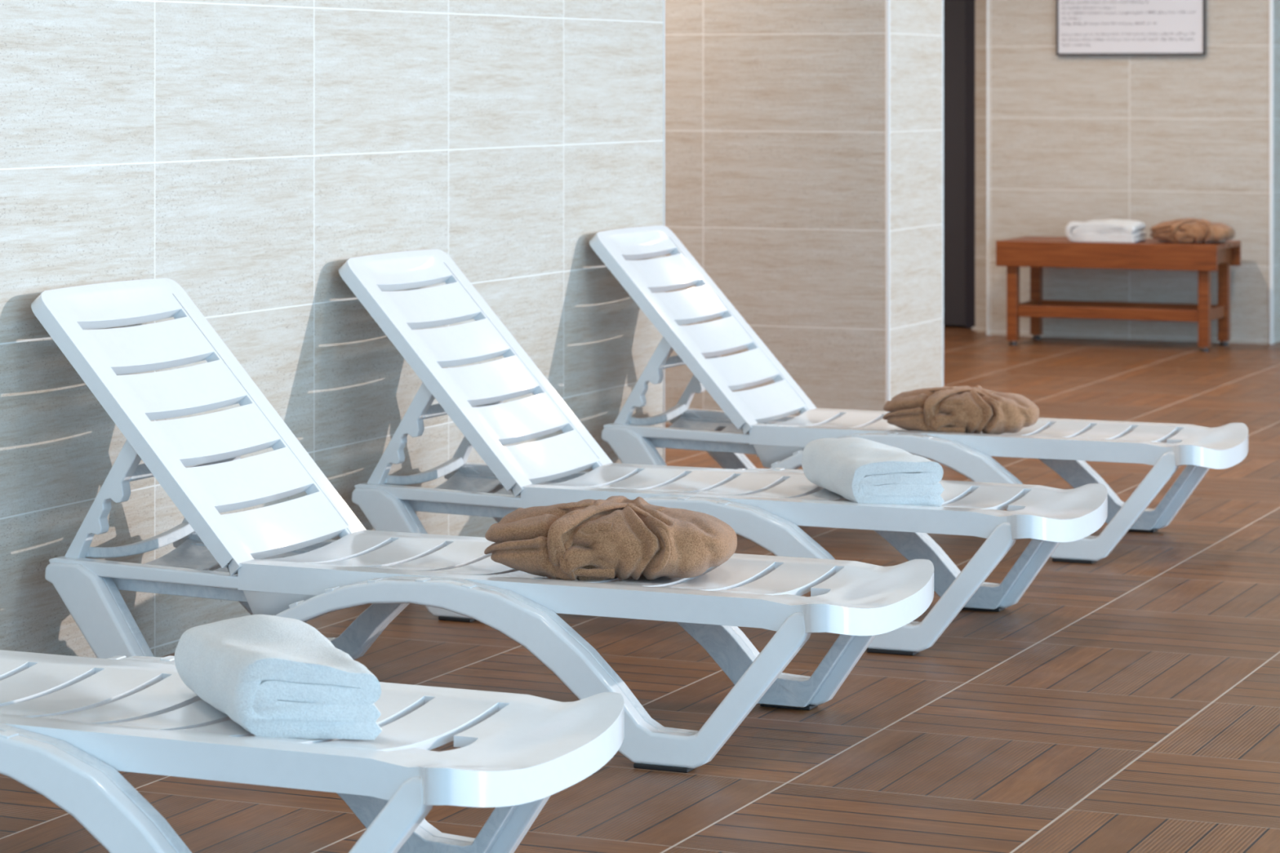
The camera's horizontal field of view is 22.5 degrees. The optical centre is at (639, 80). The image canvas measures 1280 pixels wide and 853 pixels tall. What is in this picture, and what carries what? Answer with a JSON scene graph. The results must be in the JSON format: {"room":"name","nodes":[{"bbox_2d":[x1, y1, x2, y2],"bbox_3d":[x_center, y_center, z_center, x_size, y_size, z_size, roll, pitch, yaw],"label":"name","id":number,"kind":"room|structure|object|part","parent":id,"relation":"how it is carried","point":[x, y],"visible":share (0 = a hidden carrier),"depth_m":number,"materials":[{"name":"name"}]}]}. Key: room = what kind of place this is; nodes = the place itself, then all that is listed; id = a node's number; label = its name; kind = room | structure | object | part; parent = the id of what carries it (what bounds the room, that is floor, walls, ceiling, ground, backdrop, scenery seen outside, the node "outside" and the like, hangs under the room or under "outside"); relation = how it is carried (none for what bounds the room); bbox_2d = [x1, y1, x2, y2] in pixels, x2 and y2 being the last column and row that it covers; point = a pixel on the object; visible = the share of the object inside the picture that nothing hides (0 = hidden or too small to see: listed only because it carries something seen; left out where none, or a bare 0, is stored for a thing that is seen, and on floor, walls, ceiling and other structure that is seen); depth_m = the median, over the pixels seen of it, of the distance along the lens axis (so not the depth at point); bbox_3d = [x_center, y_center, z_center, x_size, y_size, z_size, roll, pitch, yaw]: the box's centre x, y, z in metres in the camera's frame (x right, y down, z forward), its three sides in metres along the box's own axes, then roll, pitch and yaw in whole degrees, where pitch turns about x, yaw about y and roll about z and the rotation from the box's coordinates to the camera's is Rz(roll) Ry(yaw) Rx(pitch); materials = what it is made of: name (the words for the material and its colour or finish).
{"room":"spa","nodes":[
{"label":"spa","id":0,"kind":"room"},
{"bbox_2d":[0,0,662,657],"bbox_3d":[-2.431,-0.337,4.354,0.220,3.250,12.000,0,0,24],"label":"wall","id":1,"kind":"structure","parent":0,"point":[237,153],"depth_m":7.75,"materials":[{"name":"tile"}]},
{"bbox_2d":[662,0,665,462],"bbox_3d":[0.069,-0.337,9.814,0.015,3.250,0.011,0,0,24],"label":"trim","id":2,"kind":"structure","parent":1,"relation":"attached to","point":[664,1],"depth_m":9.81,"materials":[{"name":"grey"}]},
{"bbox_2d":[0,324,1279,852],"bbox_3d":[0.937,1.338,7.793,9.600,0.100,21.000,0,0,24],"label":"floor","id":3,"kind":"structure","parent":0,"point":[1128,701],"depth_m":6.68,"materials":[{"name":"brown wood"}]},
{"bbox_2d":[0,649,624,852],"bbox_3d":[-0.945,0.861,5.134,1.826,0.855,0.698,0,0,24],"label":"sun lounger","id":4,"kind":"object","parent":3,"relation":"on","point":[68,724],"visible":0.82,"depth_m":4.78,"materials":[{"name":"white plastic"}]},
{"bbox_3d":[-1.078,1.125,4.872,1.683,0.311,0.108,0,0,24],"label":"leg frame","id":5,"kind":"part","parent":4,"relation":"part of","materials":[{"name":"white plastic"}]},
{"bbox_2d":[174,614,382,739],"bbox_3d":[-0.564,0.913,4.965,0.200,0.130,0.502,0,0,-22],"label":"folded towel","id":6,"kind":"object","parent":4,"relation":"on","point":[273,676],"visible":1,"depth_m":4.79,"materials":[{"name":"white fabric"}]},
{"bbox_3d":[-0.843,1.125,5.411,1.683,0.311,0.108,0,0,24],"label":"leg frame","id":7,"kind":"part","parent":4,"relation":"part of","materials":[{"name":"white plastic"}]},
{"bbox_2d":[31,278,933,773],"bbox_3d":[-0.332,0.861,6.548,1.826,0.855,0.698,0,0,24],"label":"sun lounger","id":8,"kind":"object","parent":3,"relation":"on","point":[281,559],"visible":0.89,"depth_m":6.56,"materials":[{"name":"white plastic"}]},
{"bbox_3d":[-1.099,0.862,6.641,0.204,0.290,0.032,0,0,24],"label":"notched arm","id":9,"kind":"part","parent":8,"relation":"part of","materials":[{"name":"white plastic"}]},
{"bbox_3d":[-1.007,1.006,6.577,0.459,0.040,0.038,0,0,24],"label":"rail","id":10,"kind":"part","parent":8,"relation":"part of","materials":[{"name":"white plastic"}]},
{"bbox_3d":[-0.932,0.714,6.810,0.516,0.562,0.540,0,0,24],"label":"backrest","id":11,"kind":"part","parent":8,"relation":"part of","materials":[{"name":"white plastic"}]},
{"bbox_3d":[-0.922,0.862,7.048,0.204,0.290,0.032,0,0,24],"label":"notched arm","id":12,"kind":"part","parent":8,"relation":"part of","materials":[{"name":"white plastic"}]},
{"bbox_3d":[-0.812,1.006,7.024,0.459,0.040,0.038,0,0,24],"label":"rail","id":13,"kind":"part","parent":8,"relation":"part of","materials":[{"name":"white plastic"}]},
{"bbox_3d":[-0.465,1.125,6.285,1.683,0.311,0.108,0,0,24],"label":"leg frame","id":14,"kind":"part","parent":8,"relation":"part of","materials":[{"name":"white plastic"}]},
{"bbox_3d":[-0.230,1.125,6.824,1.683,0.311,0.108,0,0,24],"label":"leg frame","id":15,"kind":"part","parent":8,"relation":"part of","materials":[{"name":"white plastic"}]},
{"bbox_3d":[-0.100,1.006,6.447,1.319,0.085,0.609,0,0,24],"label":"seat","id":16,"kind":"part","parent":8,"relation":"part of","materials":[{"name":"white plastic"}]},
{"bbox_2d":[484,495,737,580],"bbox_3d":[-0.059,0.907,6.412,0.496,0.147,0.320,0,0,10],"label":"towel","id":17,"kind":"object","parent":8,"relation":"on","point":[619,536],"visible":1,"depth_m":6.30,"materials":[{"name":"brown fabric"}]},
{"bbox_2d":[338,248,1107,655],"bbox_3d":[0.192,0.861,7.767,1.826,0.855,0.698,0,0,24],"label":"sun lounger","id":18,"kind":"object","parent":3,"relation":"on","point":[765,507],"visible":0.87,"depth_m":7.81,"materials":[{"name":"white plastic"}]},
{"bbox_3d":[-0.576,0.862,7.860,0.204,0.290,0.032,0,0,24],"label":"notched arm","id":19,"kind":"part","parent":18,"relation":"part of","materials":[{"name":"white plastic"}]},
{"bbox_3d":[-0.483,1.006,7.796,0.459,0.040,0.038,0,0,24],"label":"rail","id":20,"kind":"part","parent":18,"relation":"part of","materials":[{"name":"white plastic"}]},
{"bbox_3d":[-0.409,0.714,8.030,0.516,0.562,0.540,0,0,24],"label":"backrest","id":21,"kind":"part","parent":18,"relation":"part of","materials":[{"name":"white plastic"}]},
{"bbox_3d":[-0.398,0.862,8.267,0.204,0.290,0.032,0,0,24],"label":"notched arm","id":22,"kind":"part","parent":18,"relation":"part of","materials":[{"name":"white plastic"}]},
{"bbox_3d":[-0.288,1.006,8.243,0.459,0.040,0.038,0,0,24],"label":"rail","id":23,"kind":"part","parent":18,"relation":"part of","materials":[{"name":"white plastic"}]},
{"bbox_3d":[0.058,1.125,7.505,1.683,0.311,0.108,0,0,24],"label":"leg frame","id":24,"kind":"part","parent":18,"relation":"part of","materials":[{"name":"white plastic"}]},
{"bbox_3d":[0.294,1.125,8.044,1.683,0.311,0.108,0,0,24],"label":"leg frame","id":25,"kind":"part","parent":18,"relation":"part of","materials":[{"name":"white plastic"}]},
{"bbox_3d":[0.424,1.006,7.666,1.319,0.085,0.609,0,0,24],"label":"seat","id":26,"kind":"part","parent":18,"relation":"part of","materials":[{"name":"white plastic"}]},
{"bbox_2d":[801,437,944,506],"bbox_3d":[0.547,0.917,7.588,0.216,0.122,0.482,0,0,-13],"label":"folded towel","id":27,"kind":"object","parent":18,"relation":"on","point":[857,469],"visible":1,"depth_m":7.39,"materials":[{"name":"white fabric"}]},
{"bbox_2d":[589,225,1248,564],"bbox_3d":[0.785,0.861,9.136,1.826,0.855,0.698,0,0,24],"label":"sun lounger","id":28,"kind":"object","parent":3,"relation":"on","point":[759,421],"visible":0.89,"depth_m":9.16,"materials":[{"name":"white plastic"}]},
{"bbox_3d":[0.018,0.862,9.229,0.204,0.290,0.032,0,0,24],"label":"notched arm","id":29,"kind":"part","parent":28,"relation":"part of","materials":[{"name":"white plastic"}]},
{"bbox_3d":[0.110,1.006,9.165,0.459,0.040,0.038,0,0,24],"label":"rail","id":30,"kind":"part","parent":28,"relation":"part of","materials":[{"name":"white plastic"}]},
{"bbox_3d":[0.195,0.862,9.636,0.204,0.290,0.032,0,0,24],"label":"notched arm","id":31,"kind":"part","parent":28,"relation":"part of","materials":[{"name":"white plastic"}]},
{"bbox_3d":[0.185,0.714,9.399,0.516,0.562,0.540,0,0,24],"label":"backrest","id":32,"kind":"part","parent":28,"relation":"part of","materials":[{"name":"white plastic"}]},
{"bbox_3d":[0.305,1.006,9.612,0.459,0.040,0.038,0,0,24],"label":"rail","id":33,"kind":"part","parent":28,"relation":"part of","materials":[{"name":"white plastic"}]},
{"bbox_3d":[0.652,1.125,8.874,1.683,0.311,0.108,0,0,24],"label":"leg frame","id":34,"kind":"part","parent":28,"relation":"part of","materials":[{"name":"white plastic"}]},
{"bbox_3d":[0.887,1.125,9.413,1.683,0.311,0.108,0,0,24],"label":"leg frame","id":35,"kind":"part","parent":28,"relation":"part of","materials":[{"name":"white plastic"}]},
{"bbox_2d":[882,385,1039,434],"bbox_3d":[0.898,0.916,8.995,0.434,0.127,0.276,0,0,14],"label":"towel","id":36,"kind":"object","parent":28,"relation":"on","point":[953,409],"visible":0.99,"depth_m":8.89,"materials":[{"name":"brown fabric"}]},
{"bbox_3d":[1.017,1.006,9.035,1.319,0.085,0.609,0,0,24],"label":"seat","id":37,"kind":"part","parent":28,"relation":"part of","materials":[{"name":"white plastic"}]},
{"bbox_2d":[995,236,1240,351],"bbox_3d":[2.332,1.034,15.673,1.090,0.509,0.499,0,0,24],"label":"wooden bench","id":38,"kind":"object","parent":3,"relation":"on","point":[1036,253],"visible":0.97,"depth_m":15.53,"materials":[{"name":"brown wood"}]},
{"bbox_3d":[1.819,1.036,15.681,0.052,0.460,0.050,0,0,24],"label":"leg","id":39,"kind":"part","parent":38,"relation":"part of","materials":[{"name":"brown wood"}]},
{"bbox_3d":[1.978,1.036,16.044,0.052,0.460,0.050,0,0,24],"label":"leg","id":40,"kind":"part","parent":38,"relation":"part of","materials":[{"name":"brown wood"}]},
{"bbox_2d":[1065,218,1146,242],"bbox_3d":[2.265,0.727,15.626,0.358,0.103,0.226,0,0,24],"label":"folded towel","id":41,"kind":"object","parent":38,"relation":"on","point":[1112,230],"visible":1,"depth_m":15.54,"materials":[{"name":"white fabric"}]},
{"bbox_2d":[1149,217,1235,243],"bbox_3d":[2.662,0.719,15.491,0.400,0.119,0.254,0,0,22],"label":"bathrobe","id":42,"kind":"object","parent":38,"relation":"on","point":[1188,230],"visible":1,"depth_m":15.40,"materials":[{"name":"brown fabric"}]},
{"bbox_3d":[2.687,1.036,15.303,0.052,0.460,0.050,0,0,24],"label":"leg","id":43,"kind":"part","parent":38,"relation":"part of","materials":[{"name":"brown wood"}]},
{"bbox_3d":[2.845,1.036,15.666,0.052,0.460,0.050,0,0,24],"label":"leg","id":44,"kind":"part","parent":38,"relation":"part of","materials":[{"name":"brown wood"}]},
{"bbox_2d":[665,0,942,424],"bbox_3d":[-0.434,-0.337,12.650,3.200,3.250,0.626,0,0,24],"label":"wall","id":45,"kind":"structure","parent":0,"point":[775,109],"depth_m":11.89,"materials":[{"name":"tile"}]},
{"bbox_2d":[885,0,889,402],"bbox_3d":[0.904,-0.337,11.723,0.014,3.250,0.010,0,0,24],"label":"trim","id":46,"kind":"structure","parent":45,"relation":"attached to","point":[887,2],"depth_m":11.72,"materials":[{"name":"white"}]},
{"bbox_2d":[942,0,943,386],"bbox_3d":[1.155,-0.337,12.296,0.011,3.250,0.010,0,0,24],"label":"trim","id":47,"kind":"structure","parent":45,"relation":"attached to","point":[942,0],"depth_m":12.29,"materials":[{"name":"white"}]},
{"bbox_2d":[974,0,986,332],"bbox_3d":[0.927,-0.337,17.073,2.154,3.250,0.400,0,0,24],"label":"wall","id":48,"kind":"structure","parent":0,"point":[980,5],"depth_m":16.50,"materials":[{"name":"beige tile"}]},
{"bbox_2d":[943,0,974,328],"bbox_3d":[1.294,0.213,16.959,1.019,2.150,0.155,0,0,24],"label":"door","id":49,"kind":"structure","parent":48,"relation":"in","point":[958,15],"depth_m":16.77,"materials":[{"name":"grey paint"}]},
{"bbox_3d":[1.299,0.213,16.970,1.019,2.150,0.130,0,0,24],"label":"frame","id":50,"kind":"part","parent":49,"relation":"part of","materials":[{"name":"grey"}]},
{"bbox_2d":[988,0,1269,344],"bbox_3d":[2.430,-0.337,16.013,1.447,3.250,0.020,0,0,24],"label":"wall","id":51,"kind":"structure","parent":0,"point":[1151,140],"depth_m":16.00,"materials":[{"name":"tile"}]},
{"bbox_2d":[986,0,988,335],"bbox_3d":[1.761,-0.337,16.291,0.011,3.250,0.010,0,0,24],"label":"trim","id":52,"kind":"structure","parent":51,"relation":"attached to","point":[987,1],"depth_m":16.29,"materials":[{"name":"white"}]},
{"bbox_2d":[1056,0,1205,55],"bbox_3d":[2.437,-0.442,15.980,0.756,0.629,0.022,0,0,24],"label":"notice","id":53,"kind":"object","parent":51,"relation":"attached to","point":[1083,27],"visible":1,"depth_m":15.97,"materials":[{"name":"white paper"}]},
{"bbox_2d":[1269,0,1273,344],"bbox_3d":[3.086,-0.337,15.717,0.020,3.250,0.020,0,0,24],"label":"trim","id":54,"kind":"structure","parent":51,"relation":"attached to","point":[1271,2],"depth_m":15.71,"materials":[{"name":"white"}]},
{"bbox_2d":[1273,0,1279,343],"bbox_3d":[2.906,-0.337,17.103,1.447,3.250,2.360,0,0,24],"label":"wall","id":55,"kind":"structure","parent":0,"point":[1276,2],"depth_m":15.80,"materials":[{"name":"stone"}]}
]}

